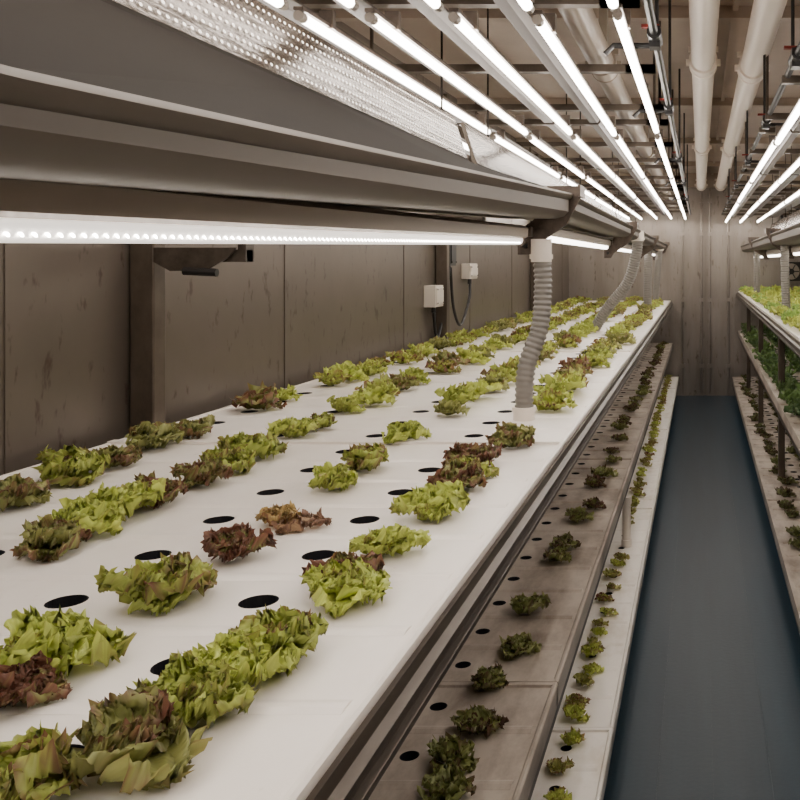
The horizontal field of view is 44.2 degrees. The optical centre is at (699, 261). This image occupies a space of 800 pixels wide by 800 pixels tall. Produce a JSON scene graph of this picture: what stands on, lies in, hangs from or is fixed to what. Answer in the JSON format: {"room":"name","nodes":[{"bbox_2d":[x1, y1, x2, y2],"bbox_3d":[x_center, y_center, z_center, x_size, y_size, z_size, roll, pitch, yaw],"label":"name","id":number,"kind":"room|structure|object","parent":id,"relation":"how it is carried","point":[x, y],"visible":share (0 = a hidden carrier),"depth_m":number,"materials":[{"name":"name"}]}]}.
{"room":"indoor hydroponic farm","nodes":[
{"label":"indoor hydroponic farm","id":0,"kind":"room"},
{"bbox_2d":[0,8,568,475],"bbox_3d":[-1.448,0.240,3.600,0.103,2.360,12.000,0,0,0],"label":"wall","id":1,"kind":"structure","parent":0,"point":[288,314],"depth_m":2.57,"materials":[{"name":"metal"}]},
{"bbox_2d":[424,285,443,312],"bbox_3d":[-1.365,0.190,4.630,0.069,0.140,0.140,0,0,0],"label":"electrical box","id":2,"kind":"object","parent":1,"relation":"attached to","point":[433,294],"visible":1,"depth_m":4.56,"materials":[{"name":"beige plastic"}]},
{"bbox_2d":[449,245,456,267],"bbox_3d":[-1.371,-0.085,4.920,0.059,0.270,0.120,0,0,0],"label":"electrical box","id":3,"kind":"object","parent":1,"relation":"attached to","point":[452,248],"visible":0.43,"depth_m":4.89,"materials":[{"name":"black plastic"}]},
{"bbox_2d":[432,267,470,337],"bbox_3d":[-1.365,0.213,4.995,0.027,0.373,0.744,0,0,0],"label":"power cable","id":4,"kind":"object","parent":3,"relation":"attached to","point":[450,268],"visible":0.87,"depth_m":4.97,"materials":[{"name":"black plastic"}]},
{"bbox_2d":[461,264,477,283],"bbox_3d":[-1.371,0.070,5.370,0.059,0.120,0.180,0,0,0],"label":"electrical box","id":5,"kind":"object","parent":1,"relation":"attached to","point":[468,271],"visible":1,"depth_m":5.28,"materials":[{"name":"beige plastic"}]},
{"bbox_2d":[343,0,799,172],"bbox_3d":[-0.050,-0.990,3.600,2.900,0.100,12.200,0,0,0],"label":"ceiling","id":6,"kind":"structure","parent":0,"point":[503,35],"depth_m":4.46,"materials":[{"name":"metal"}]},
{"bbox_2d":[0,0,584,254],"bbox_3d":[-0.491,-0.480,0.945,0.347,0.920,3.090,0,0,0],"label":"housing","id":7,"kind":"object","parent":6,"relation":"attached to","point":[236,98],"depth_m":0.83,"materials":[{"name":"metal"}]},
{"bbox_2d":[0,179,532,245],"bbox_3d":[-0.467,-0.044,0.937,0.054,0.102,2.875,0,0,0],"label":"grow light","id":8,"kind":"object","parent":7,"relation":"attached to","point":[30,211],"visible":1,"depth_m":0.82,"materials":[{"name":"white"}]},
{"bbox_2d":[257,0,687,219],"bbox_3d":[-0.685,-0.687,3.961,1.130,0.506,10.875,0,0,0],"label":"lights","id":9,"kind":"object","parent":6,"relation":"hanging from","point":[539,31],"visible":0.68,"depth_m":2.41,"materials":[{"name":"white"}]},
{"bbox_2d":[461,8,632,236],"bbox_3d":[-0.501,-0.532,3.525,0.327,0.815,2.050,0,0,0],"label":"light fixture","id":10,"kind":"object","parent":6,"relation":"attached to","point":[586,218],"visible":0.54,"depth_m":3.00,"materials":[{"name":"metal"}]},
{"bbox_2d":[526,222,612,249],"bbox_3d":[-0.467,-0.086,3.542,0.054,0.053,1.985,0,0,0],"label":"grow light","id":11,"kind":"object","parent":10,"relation":"attached to","point":[563,236],"visible":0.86,"depth_m":3.37,"materials":[{"name":"white"}]},
{"bbox_2d":[321,0,799,174],"bbox_3d":[-0.050,-0.917,3.550,2.680,0.044,11.880,0,0,0],"label":"beam","id":12,"kind":"structure","parent":6,"relation":"attached to","point":[735,13],"depth_m":3.58,"materials":[{"name":"metal"}]},
{"bbox_2d":[557,8,675,209],"bbox_3d":[-0.285,-0.738,3.650,0.104,0.400,11.700,0,0,0],"label":"drain pipe","id":13,"kind":"object","parent":6,"relation":"attached to","point":[591,36],"visible":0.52,"depth_m":2.64,"materials":[{"name":"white plastic"}]},
{"bbox_2d":[580,112,655,257],"bbox_3d":[-0.491,-0.480,5.735,0.347,0.920,2.330,0,0,0],"label":"gutter","id":14,"kind":"object","parent":6,"relation":"attached to","point":[649,240],"depth_m":4.81,"materials":[{"name":"metal"}]},
{"bbox_2d":[618,244,631,252],"bbox_3d":[-0.467,-0.086,5.793,0.054,0.053,2.085,0,0,0],"label":"grow light","id":15,"kind":"object","parent":14,"relation":"attached to","point":[627,248],"visible":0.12,"depth_m":5.56,"materials":[{"name":"white"}]},
{"bbox_2d":[615,162,669,259],"bbox_3d":[-0.491,-0.480,8.155,0.347,0.920,2.470,0,0,0],"label":"gutter","id":16,"kind":"object","parent":6,"relation":"attached to","point":[659,245],"depth_m":7.32,"materials":[{"name":"metal"}]},
{"bbox_2d":[599,0,687,219],"bbox_3d":[-0.160,-0.688,3.946,0.080,0.505,10.835,0,0,0],"label":"bank","id":17,"kind":"object","parent":6,"relation":"hanging from","point":[622,17],"visible":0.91,"depth_m":2.41,"materials":[{"name":"white"}]},
{"bbox_2d":[603,0,690,214],"bbox_3d":[-0.155,-0.707,3.700,0.140,0.466,11.400,0,0,0],"label":"irrigation line","id":18,"kind":"object","parent":6,"relation":"hanging from","point":[654,34],"visible":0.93,"depth_m":2.85,"materials":[{"name":"black plastic"}]},
{"bbox_2d":[686,0,720,190],"bbox_3d":[0.013,-0.841,3.650,0.139,0.195,11.700,0,0,0],"label":"ceiling pipe","id":19,"kind":"object","parent":6,"relation":"hanging from","point":[703,61],"depth_m":3.57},
{"bbox_2d":[714,0,787,190],"bbox_3d":[0.215,-0.840,3.650,0.145,0.197,11.700,0,0,0],"label":"ceiling pipe","id":20,"kind":"object","parent":6,"relation":"hanging from","point":[766,15],"depth_m":3.63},
{"bbox_2d":[721,55,799,222],"bbox_3d":[0.710,-0.672,4.740,0.980,0.535,9.300,0,0,0],"label":"bank","id":21,"kind":"object","parent":6,"relation":"hanging from","point":[785,134],"visible":0.95,"depth_m":4.68,"materials":[{"name":"white"}]},
{"bbox_2d":[722,0,799,213],"bbox_3d":[0.282,-0.707,3.700,0.155,0.466,11.400,0,0,0],"label":"irrigation line","id":22,"kind":"object","parent":6,"relation":"hanging from","point":[794,58],"visible":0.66,"depth_m":3.18,"materials":[{"name":"black plastic"}]},
{"bbox_2d":[741,154,788,259],"bbox_3d":[0.572,-0.480,8.360,0.347,0.920,1.880,0,0,0],"label":"gutter","id":23,"kind":"object","parent":6,"relation":"attached to","point":[781,223],"depth_m":7.80,"materials":[{"name":"metal"}]},
{"bbox_2d":[751,146,799,258],"bbox_3d":[0.572,-0.480,6.410,0.347,0.920,1.980,0,0,0],"label":"gutter","id":24,"kind":"object","parent":6,"relation":"attached to","point":[763,243],"depth_m":6.39,"materials":[{"name":"metal"}]},
{"bbox_2d":[766,250,780,257],"bbox_3d":[0.563,-0.061,6.418,0.054,0.053,1.835,0,0,0],"label":"grow light","id":25,"kind":"object","parent":24,"relation":"attached to","point":[774,253],"visible":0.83,"depth_m":6.65,"materials":[{"name":"white"}]},
{"bbox_2d":[770,222,799,244],"bbox_3d":[0.582,-0.520,4.350,0.327,0.840,2.100,0,0,0],"label":"gutter","id":26,"kind":"object","parent":6,"relation":"attached to","point":[790,235],"visible":1,"depth_m":4.53,"materials":[{"name":"metal"}]},
{"bbox_2d":[791,246,799,255],"bbox_3d":[0.563,-0.061,4.317,0.054,0.053,2.035,0,0,0],"label":"grow light","id":27,"kind":"object","parent":26,"relation":"attached to","point":[795,251],"visible":1,"depth_m":5.11,"materials":[{"name":"white"}]},
{"bbox_2d":[569,188,799,394],"bbox_3d":[-0.050,0.240,9.650,2.700,2.360,0.100,0,0,0],"label":"wall","id":28,"kind":"structure","parent":0,"point":[585,263],"depth_m":9.60,"materials":[{"name":"metal"}]},
{"bbox_2d":[602,189,704,395],"bbox_3d":[-0.496,0.320,9.562,1.088,2.200,0.073,0,0,0],"label":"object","id":29,"kind":"structure","parent":28,"relation":"in","point":[682,282],"depth_m":9.57,"materials":[{"name":"metal"}]},
{"bbox_2d":[567,173,799,187],"bbox_3d":[-0.050,-0.865,9.550,2.700,0.149,0.100,0,0,0],"label":"trim","id":30,"kind":"structure","parent":28,"relation":"attached to","point":[710,178],"depth_m":9.50,"materials":[{"name":"metal"}]},
{"bbox_2d":[707,189,799,395],"bbox_3d":[0.616,0.320,9.562,1.088,2.200,0.073,0,0,0],"label":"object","id":31,"kind":"structure","parent":28,"relation":"in","point":[729,268],"depth_m":9.57,"materials":[{"name":"metal"}]},
{"bbox_2d":[780,262,799,280],"bbox_3d":[0.960,0.100,9.489,0.220,0.200,0.101,0,0,0],"label":"fan","id":32,"kind":"object","parent":31,"relation":"attached to","point":[794,267],"visible":0.71,"depth_m":9.45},
{"bbox_2d":[780,208,799,219],"bbox_3d":[0.960,-0.480,9.489,0.220,0.200,0.101,0,0,0],"label":"fan","id":33,"kind":"object","parent":31,"relation":"attached to","point":[781,216],"visible":0.12,"depth_m":9.46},
{"bbox_2d":[603,395,799,799],"bbox_3d":[-0.050,1.469,3.600,2.900,0.102,12.200,0,0,0],"label":"floor","id":34,"kind":"structure","parent":0,"point":[710,704],"depth_m":3.33,"materials":[{"name":"blue plastic"}]},
{"bbox_2d":[130,94,672,799],"bbox_3d":[-0.812,0.265,3.715,1.165,2.310,11.630,0,0,0],"label":"rack","id":35,"kind":"object","parent":34,"relation":"on","point":[355,773],"depth_m":1.64,"materials":[{"name":"metal"}]},
{"bbox_2d":[0,441,564,799],"bbox_3d":[-0.819,0.429,1.001,1.028,0.052,2.068,0,0,0],"label":"tray","id":36,"kind":"object","parent":35,"relation":"on","point":[295,726],"visible":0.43,"depth_m":1.14,"materials":[{"name":"white plastic"}]},
{"bbox_2d":[0,473,51,511],"bbox_3d":[-1.145,0.378,1.492,0.116,0.058,0.106,0,0,-28],"label":"plant","id":37,"kind":"object","parent":36,"relation":"on","point":[15,490],"visible":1,"depth_m":1.49,"materials":[{"name":"green plant"}]},
{"bbox_2d":[0,650,72,708],"bbox_3d":[-0.633,0.389,0.832,0.070,0.037,0.074,0,0,35],"label":"plant","id":38,"kind":"object","parent":36,"relation":"on","point":[37,683],"visible":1,"depth_m":0.83,"materials":[{"name":"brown plant"}]},
{"bbox_2d":[0,720,87,799],"bbox_3d":[-0.528,0.380,0.663,0.106,0.054,0.123,0,0,22],"label":"plant","id":39,"kind":"object","parent":36,"relation":"on","point":[26,761],"visible":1,"depth_m":0.67,"materials":[{"name":"green plant"}]},
{"bbox_2d":[10,514,92,561],"bbox_3d":[-0.912,0.384,1.266,0.084,0.046,0.116,0,0,-7],"label":"plant","id":40,"kind":"object","parent":36,"relation":"on","point":[48,539],"visible":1,"depth_m":1.25,"materials":[{"name":"green plant"}]},
{"bbox_2d":[0,605,136,677],"bbox_3d":[-0.650,0.378,0.897,0.118,0.058,0.124,0,0,20],"label":"plant","id":41,"kind":"object","parent":36,"relation":"on","point":[68,638],"visible":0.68,"depth_m":0.90,"materials":[{"name":"green plant"}]},
{"bbox_2d":[31,445,110,486],"bbox_3d":[-1.174,0.372,1.676,0.127,0.071,0.127,0,0,-14],"label":"plant","id":42,"kind":"object","parent":36,"relation":"on","point":[70,465],"visible":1,"depth_m":1.65,"materials":[{"name":"green plant"}]},
{"bbox_2d":[37,495,125,535],"bbox_3d":[-0.922,0.379,1.350,0.113,0.056,0.116,0,0,-41],"label":"plant","id":43,"kind":"object","parent":36,"relation":"on","point":[98,516],"visible":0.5,"depth_m":1.34,"materials":[{"name":"green plant"}]},
{"bbox_2d":[92,445,142,468],"bbox_3d":[-1.165,0.384,1.791,0.085,0.046,0.096,0,0,-20],"label":"plant","id":44,"kind":"object","parent":36,"relation":"on","point":[122,456],"visible":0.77,"depth_m":1.78,"materials":[{"name":"green plant"}]},
{"bbox_2d":[81,477,166,517],"bbox_3d":[-0.925,0.374,1.442,0.104,0.067,0.109,0,0,25],"label":"plant","id":45,"kind":"object","parent":36,"relation":"on","point":[138,494],"visible":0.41,"depth_m":1.43,"materials":[{"name":"green plant"}]},
{"bbox_2d":[48,678,212,794],"bbox_3d":[-0.457,0.380,0.720,0.133,0.054,0.115,0,0,37],"label":"plant","id":46,"kind":"object","parent":36,"relation":"on","point":[133,737],"visible":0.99,"depth_m":0.72,"materials":[{"name":"green plant"}]},
{"bbox_2d":[125,421,184,448],"bbox_3d":[-1.201,0.377,1.986,0.112,0.060,0.164,0,0,-22],"label":"plant","id":47,"kind":"object","parent":36,"relation":"on","point":[157,434],"visible":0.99,"depth_m":1.96,"materials":[{"name":"green plant"}]},
{"bbox_2d":[94,551,218,616],"bbox_3d":[-0.647,0.377,1.076,0.126,0.059,0.105,0,0,-16],"label":"plant","id":48,"kind":"object","parent":36,"relation":"on","point":[158,587],"visible":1,"depth_m":1.04,"materials":[{"name":"green plant"}]},
{"bbox_2d":[134,471,188,509],"bbox_3d":[-0.917,0.382,1.524,0.096,0.051,0.106,0,0,-3],"label":"plant","id":49,"kind":"object","parent":36,"relation":"on","point":[172,487],"visible":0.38,"depth_m":1.53,"materials":[{"name":"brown plant"}]},
{"bbox_2d":[119,650,258,728],"bbox_3d":[-0.460,0.380,0.798,0.100,0.053,0.094,0,0,24],"label":"plant","id":50,"kind":"object","parent":36,"relation":"on","point":[207,690],"visible":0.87,"depth_m":0.80,"materials":[{"name":"green plant"}]},
{"bbox_2d":[169,456,233,488],"bbox_3d":[-0.912,0.382,1.648,0.112,0.050,0.093,0,0,38],"label":"plant","id":51,"kind":"object","parent":36,"relation":"on","point":[205,472],"visible":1,"depth_m":1.62,"materials":[{"name":"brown plant"}]},
{"bbox_2d":[199,445,255,473],"bbox_3d":[-0.919,0.384,1.752,0.104,0.047,0.112,0,0,-41],"label":"plant","id":52,"kind":"object","parent":36,"relation":"on","point":[241,460],"visible":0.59,"depth_m":1.74,"materials":[{"name":"green plant"}]},
{"bbox_2d":[200,522,277,562],"bbox_3d":[-0.640,0.387,1.242,0.090,0.041,0.078,0,0,24],"label":"plant","id":53,"kind":"object","parent":36,"relation":"on","point":[237,540],"visible":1,"depth_m":1.23,"materials":[{"name":"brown plant"}]},
{"bbox_2d":[181,624,300,687],"bbox_3d":[-0.448,0.383,0.875,0.109,0.047,0.114,0,0,-22],"label":"plant","id":54,"kind":"object","parent":36,"relation":"on","point":[255,661],"visible":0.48,"depth_m":0.86,"materials":[{"name":"green plant"}]},
{"bbox_2d":[217,431,287,459],"bbox_3d":[-0.931,0.379,1.876,0.136,0.056,0.118,0,0,-25],"label":"plant","id":55,"kind":"object","parent":36,"relation":"on","point":[263,445],"visible":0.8,"depth_m":1.86,"materials":[{"name":"green plant"}]},
{"bbox_2d":[214,604,328,670],"bbox_3d":[-0.441,0.382,0.931,0.103,0.051,0.108,0,0,-6],"label":"plant","id":56,"kind":"object","parent":36,"relation":"on","point":[286,625],"visible":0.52,"depth_m":0.92,"materials":[{"name":"green plant"}]},
{"bbox_2d":[255,500,301,526],"bbox_3d":[-0.650,0.390,1.404,0.074,0.033,0.066,0,0,33],"label":"plant","id":57,"kind":"object","parent":36,"relation":"on","point":[276,513],"visible":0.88,"depth_m":1.39,"materials":[{"name":"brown plant"}]},
{"bbox_2d":[271,506,331,534],"bbox_3d":[-0.619,0.396,1.383,0.073,0.022,0.086,0,0,43],"label":"plant","id":58,"kind":"object","parent":36,"relation":"on","point":[295,524],"visible":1,"depth_m":1.37,"materials":[{"name":"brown plant"}]},
{"bbox_2d":[308,461,357,490],"bbox_3d":[-0.661,0.384,1.615,0.084,0.046,0.093,0,0,-15],"label":"plant","id":59,"kind":"object","parent":36,"relation":"on","point":[330,477],"visible":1,"depth_m":1.60,"materials":[{"name":"green plant"}]},
{"bbox_2d":[301,550,384,578],"bbox_3d":[-0.456,0.388,1.134,0.089,0.038,0.098,0,0,25],"label":"plant","id":60,"kind":"object","parent":36,"relation":"on","point":[377,562],"visible":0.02,"depth_m":1.15,"materials":[{"name":"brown plant"}]},
{"bbox_2d":[299,556,392,618],"bbox_3d":[-0.420,0.384,1.081,0.097,0.046,0.118,0,0,-38],"label":"plant","id":61,"kind":"object","parent":36,"relation":"on","point":[342,585],"visible":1,"depth_m":1.07,"materials":[{"name":"green plant"}]},
{"bbox_2d":[340,442,388,470],"bbox_3d":[-0.659,0.380,1.767,0.095,0.054,0.110,0,0,37],"label":"plant","id":62,"kind":"object","parent":36,"relation":"on","point":[367,456],"visible":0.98,"depth_m":1.74,"materials":[{"name":"green plant"}]},
{"bbox_2d":[348,523,430,556],"bbox_3d":[-0.432,0.384,1.256,0.096,0.046,0.092,0,0,4],"label":"plant","id":63,"kind":"object","parent":36,"relation":"on","point":[399,539],"visible":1,"depth_m":1.24,"materials":[{"name":"green plant"}]},
{"bbox_2d":[388,480,470,523],"bbox_3d":[-0.427,0.382,1.440,0.109,0.050,0.112,0,0,31],"label":"plant","id":64,"kind":"object","parent":36,"relation":"on","point":[430,501],"visible":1,"depth_m":1.42,"materials":[{"name":"green plant"}]},
{"bbox_2d":[426,458,487,488],"bbox_3d":[-0.430,0.381,1.618,0.105,0.052,0.094,0,0,40],"label":"plant","id":65,"kind":"object","parent":36,"relation":"on","point":[471,475],"visible":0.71,"depth_m":1.61,"materials":[{"name":"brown plant"}]},
{"bbox_2d":[441,455,499,477],"bbox_3d":[-0.434,0.386,1.702,0.094,0.041,0.081,0,0,-45],"label":"plant","id":66,"kind":"object","parent":36,"relation":"on","point":[492,471],"visible":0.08,"depth_m":1.70,"materials":[{"name":"green plant"}]},
{"bbox_2d":[442,440,501,464],"bbox_3d":[-0.449,0.380,1.805,0.118,0.054,0.104,0,0,29],"label":"plant","id":67,"kind":"object","parent":36,"relation":"on","point":[485,452],"visible":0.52,"depth_m":1.78,"materials":[{"name":"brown plant"}]},
{"bbox_2d":[485,421,535,448],"bbox_3d":[-0.411,0.378,1.989,0.086,0.057,0.117,0,0,40],"label":"plant","id":68,"kind":"object","parent":36,"relation":"on","point":[509,434],"visible":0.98,"depth_m":1.97,"materials":[{"name":"green plant"}]},
{"bbox_2d":[111,351,632,446],"bbox_3d":[-0.819,0.429,3.069,1.028,0.052,2.068,0,0,0],"label":"tray","id":69,"kind":"object","parent":35,"relation":"on","point":[415,403],"visible":0.43,"depth_m":2.47,"materials":[{"name":"white plastic"}]},
{"bbox_2d":[174,414,215,438],"bbox_3d":[-1.198,0.384,2.098,0.123,0.046,0.111,0,0,-6],"label":"plant","id":70,"kind":"object","parent":69,"relation":"on","point":[192,428],"visible":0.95,"depth_m":2.09,"materials":[{"name":"green plant"}]},
{"bbox_2d":[265,415,319,437],"bbox_3d":[-0.943,0.380,2.086,0.117,0.054,0.089,0,0,-37],"label":"plant","id":71,"kind":"object","parent":69,"relation":"on","point":[293,427],"visible":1,"depth_m":2.06,"materials":[{"name":"green plant"}]},
{"bbox_2d":[308,411,336,429],"bbox_3d":[-0.928,0.386,2.194,0.078,0.041,0.084,0,0,43],"label":"plant","id":72,"kind":"object","parent":69,"relation":"on","point":[325,419],"visible":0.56,"depth_m":2.19,"materials":[{"name":"green plant"}]},
{"bbox_2d":[381,420,431,443],"bbox_3d":[-0.680,0.384,2.065,0.117,0.047,0.100,0,0,-44],"label":"plant","id":73,"kind":"object","parent":69,"relation":"on","point":[397,431],"visible":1,"depth_m":2.04,"materials":[{"name":"green plant"}]},
{"bbox_2d":[512,239,552,421],"bbox_3d":[-0.438,0.175,2.355,0.111,0.470,0.062,0,0,-37],"label":"corrugated hose","id":74,"kind":"object","parent":69,"relation":"on","point":[541,254],"visible":1,"depth_m":2.34,"materials":[{"name":"grey"}]},
{"bbox_2d":[368,682,557,799],"bbox_3d":[-0.797,0.869,0.775,1.023,0.052,2.068,0,0,0],"label":"tray","id":75,"kind":"object","parent":35,"relation":"on","point":[506,768],"visible":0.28,"depth_m":1.60,"materials":[{"name":"plastic"}]},
{"bbox_2d":[417,341,668,799],"bbox_3d":[-0.480,0.823,5.086,0.359,0.049,8.373,0,0,0],"label":"lettuce plants","id":76,"kind":"object","parent":75,"relation":"on","point":[447,781],"visible":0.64,"depth_m":1.78,"materials":[{"name":"green plant"}]},
{"bbox_2d":[441,458,633,705],"bbox_3d":[-0.797,0.869,2.845,1.023,0.052,2.068,0,0,0],"label":"tray","id":77,"kind":"object","parent":35,"relation":"on","point":[570,587],"visible":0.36,"depth_m":2.33,"materials":[{"name":"plastic"}]},
{"bbox_2d":[434,321,654,352],"bbox_3d":[-0.819,0.429,5.137,1.028,0.052,2.068,0,0,0],"label":"tray","id":78,"kind":"object","parent":35,"relation":"on","point":[641,331],"visible":0.19,"depth_m":4.89,"materials":[{"name":"white plastic"}]},
{"bbox_2d":[230,295,663,415],"bbox_3d":[-0.811,0.365,5.921,1.008,0.083,7.154,0,0,0],"label":"plants","id":79,"kind":"object","parent":78,"relation":"on","point":[551,396],"visible":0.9,"depth_m":3.26,"materials":[{"name":"green plant"}]},
{"bbox_2d":[591,231,644,332],"bbox_3d":[-0.495,0.123,5.235,0.361,0.607,0.086,0,0,15],"label":"corrugated hose","id":80,"kind":"object","parent":78,"relation":"on","point":[629,278],"visible":0.93,"depth_m":5.20,"materials":[{"name":"grey"}]},
{"bbox_2d":[531,727,612,799],"bbox_3d":[-0.740,1.219,1.275,1.036,0.052,2.068,0,0,0],"label":"tray","id":81,"kind":"object","parent":35,"relation":"on","point":[587,780],"visible":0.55,"depth_m":2.14,"materials":[{"name":"plastic"}]},
{"bbox_2d":[554,507,653,742],"bbox_3d":[-0.740,1.219,3.345,1.036,0.052,2.068,0,0,0],"label":"tray","id":82,"kind":"object","parent":35,"relation":"on","point":[606,692],"visible":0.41,"depth_m":2.91,"materials":[{"name":"plastic"}]},
{"bbox_2d":[621,495,631,547],"bbox_3d":[-0.310,1.095,3.800,0.044,0.209,0.044,0,0,0],"label":"pipe","id":83,"kind":"object","parent":82,"relation":"on","point":[626,541],"visible":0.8,"depth_m":3.78,"materials":[{"name":"beige plastic"}]},
{"bbox_2d":[550,306,666,322],"bbox_3d":[-0.819,0.429,7.205,1.028,0.052,2.068,0,0,0],"label":"tray","id":84,"kind":"object","parent":35,"relation":"on","point":[658,311],"visible":0.13,"depth_m":7.02,"materials":[{"name":"white plastic"}]},
{"bbox_2d":[643,250,652,311],"bbox_3d":[-0.425,0.120,7.400,0.098,0.580,0.090,0,0,0],"label":"corrugated hose","id":85,"kind":"object","parent":84,"relation":"on","point":[647,275],"visible":0.71,"depth_m":7.37,"materials":[{"name":"grey"}]},
{"bbox_2d":[579,390,656,468],"bbox_3d":[-0.797,0.869,4.915,1.023,0.052,2.068,0,0,0],"label":"tray","id":86,"kind":"object","parent":35,"relation":"on","point":[601,439],"visible":0.29,"depth_m":4.56,"materials":[{"name":"plastic"}]},
{"bbox_2d":[574,300,670,307],"bbox_3d":[-0.819,0.429,8.843,1.028,0.052,1.208,0,0,0],"label":"tray","id":87,"kind":"object","parent":35,"relation":"on","point":[666,302],"visible":0.09,"depth_m":9.09,"materials":[{"name":"white plastic"}]},
{"bbox_2d":[652,249,663,299],"bbox_3d":[-0.420,0.121,8.900,0.127,0.581,0.088,0,0,0],"label":"corrugated hose","id":88,"kind":"object","parent":87,"relation":"on","point":[658,258],"visible":0.91,"depth_m":8.87,"materials":[{"name":"grey"}]},
{"bbox_2d":[621,357,667,394],"bbox_3d":[-0.797,0.869,6.985,1.023,0.052,2.068,0,0,0],"label":"tray","id":89,"kind":"object","parent":35,"relation":"on","point":[632,382],"visible":0.27,"depth_m":6.80,"materials":[{"name":"plastic"}]},
{"bbox_2d":[627,429,668,514],"bbox_3d":[-0.740,1.219,5.415,1.036,0.052,2.068,0,0,0],"label":"tray","id":90,"kind":"object","parent":35,"relation":"on","point":[653,473],"visible":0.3,"depth_m":5.16,"materials":[{"name":"plastic"}]},
{"bbox_2d":[543,375,672,799],"bbox_3d":[-0.326,1.179,5.613,0.118,0.037,7.510,0,0,0],"label":"lettuce plants","id":91,"kind":"object","parent":90,"relation":"on","point":[576,703],"visible":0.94,"depth_m":2.76,"materials":[{"name":"green plant"}]},
{"bbox_2d":[642,343,672,359],"bbox_3d":[-0.797,0.869,8.711,1.023,0.052,1.380,0,0,0],"label":"tray","id":92,"kind":"object","parent":35,"relation":"on","point":[650,350],"visible":0.23,"depth_m":8.64,"materials":[{"name":"plastic"}]},
{"bbox_2d":[648,388,675,431],"bbox_3d":[-0.740,1.219,7.485,1.036,0.052,2.068,0,0,0],"label":"tray","id":93,"kind":"object","parent":35,"relation":"on","point":[666,415],"visible":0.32,"depth_m":7.31,"materials":[{"name":"plastic"}]},
{"bbox_2d":[660,377,678,392],"bbox_3d":[-0.740,1.219,8.953,1.036,0.052,0.864,0,0,0],"label":"tray","id":94,"kind":"object","parent":35,"relation":"on","point":[674,383],"visible":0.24,"depth_m":8.93,"materials":[{"name":"plastic"}]},
{"bbox_2d":[732,292,799,634],"bbox_3d":[0.813,0.320,4.965,0.944,2.200,9.130,0,0,0],"label":"rack","id":95,"kind":"object","parent":34,"relation":"on","point":[784,337],"visible":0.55,"depth_m":5.00,"materials":[{"name":"metal"}]},
{"bbox_2d":[732,377,757,389],"bbox_3d":[0.782,1.219,9.025,0.895,0.052,0.692,0,0,0],"label":"tray","id":96,"kind":"object","parent":95,"relation":"on","point":[735,380],"visible":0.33,"depth_m":9.02,"materials":[{"name":"plastic"}]},
{"bbox_2d":[738,331,765,338],"bbox_3d":[0.815,0.739,9.025,0.830,0.052,0.692,0,0,0],"label":"tray","id":97,"kind":"object","parent":95,"relation":"on","point":[740,334],"visible":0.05,"depth_m":9.02,"materials":[{"name":"plastic"}]},
{"bbox_2d":[735,386,777,430],"bbox_3d":[0.782,1.219,7.643,0.895,0.052,2.068,0,0,0],"label":"tray","id":98,"kind":"object","parent":95,"relation":"on","point":[745,408],"visible":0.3,"depth_m":7.37,"materials":[{"name":"plastic"}]},
{"bbox_2d":[741,294,779,304],"bbox_3d":[0.815,0.329,7.643,0.830,0.052,2.068,0,0,0],"label":"tray","id":99,"kind":"object","parent":95,"relation":"on","point":[748,298],"visible":0.06,"depth_m":7.58,"materials":[{"name":"white plastic"}]},
{"bbox_2d":[754,251,759,292],"bbox_3d":[0.500,0.075,7.900,0.074,0.470,0.075,0,0,0],"label":"corrugated hose","id":100,"kind":"object","parent":99,"relation":"on","point":[756,255],"visible":0.7,"depth_m":7.88,"materials":[{"name":"grey"}]},
{"bbox_2d":[741,336,786,363],"bbox_3d":[0.815,0.739,7.643,0.830,0.052,2.068,0,0,0],"label":"tray","id":101,"kind":"object","parent":95,"relation":"on","point":[748,346],"visible":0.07,"depth_m":7.58,"materials":[{"name":"plastic"}]},
{"bbox_2d":[754,303,781,323],"bbox_3d":[0.815,0.329,5.573,0.830,0.052,2.068,0,0,0],"label":"tray","id":102,"kind":"object","parent":95,"relation":"on","point":[776,318],"visible":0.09,"depth_m":5.35,"materials":[{"name":"white plastic"}]},
{"bbox_2d":[780,245,790,308],"bbox_3d":[0.505,0.075,5.300,0.077,0.470,0.068,0,0,0],"label":"corrugated hose","id":103,"kind":"object","parent":102,"relation":"on","point":[784,251],"visible":0.75,"depth_m":5.28,"materials":[{"name":"grey"}]},
{"bbox_2d":[746,425,799,504],"bbox_3d":[0.782,1.219,5.573,0.895,0.052,2.068,0,0,0],"label":"tray","id":104,"kind":"object","parent":95,"relation":"on","point":[768,481],"visible":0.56,"depth_m":5.35,"materials":[{"name":"plastic"}]},
{"bbox_2d":[754,359,799,411],"bbox_3d":[0.815,0.739,5.573,0.830,0.052,2.068,0,0,0],"label":"tray","id":105,"kind":"object","parent":95,"relation":"on","point":[770,386],"visible":0.3,"depth_m":5.47,"materials":[{"name":"plastic"}]},
{"bbox_2d":[766,499,799,631],"bbox_3d":[0.782,1.219,3.503,0.895,0.052,2.068,0,0,0],"label":"tray","id":106,"kind":"object","parent":95,"relation":"on","point":[788,554],"visible":0.87,"depth_m":3.79,"materials":[{"name":"plastic"}]},
{"bbox_2d":[738,284,799,555],"bbox_3d":[0.725,0.711,5.808,0.767,0.972,7.319,0,0,0],"label":"plants","id":107,"kind":"object","parent":106,"relation":"on","point":[769,297],"visible":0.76,"depth_m":5.72,"materials":[{"name":"green plant"}]},
{"bbox_2d":[779,404,799,451],"bbox_3d":[0.815,0.739,3.503,0.830,0.052,2.068,0,0,0],"label":"tray","id":108,"kind":"object","parent":95,"relation":"on","point":[791,421],"visible":0.76,"depth_m":4.05,"materials":[{"name":"plastic"}]},
{"bbox_2d":[779,322,799,340],"bbox_3d":[0.815,0.329,3.503,0.830,0.052,2.068,0,0,0],"label":"tray","id":109,"kind":"object","parent":95,"relation":"on","point":[794,331],"visible":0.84,"depth_m":4.10,"materials":[{"name":"white plastic"}]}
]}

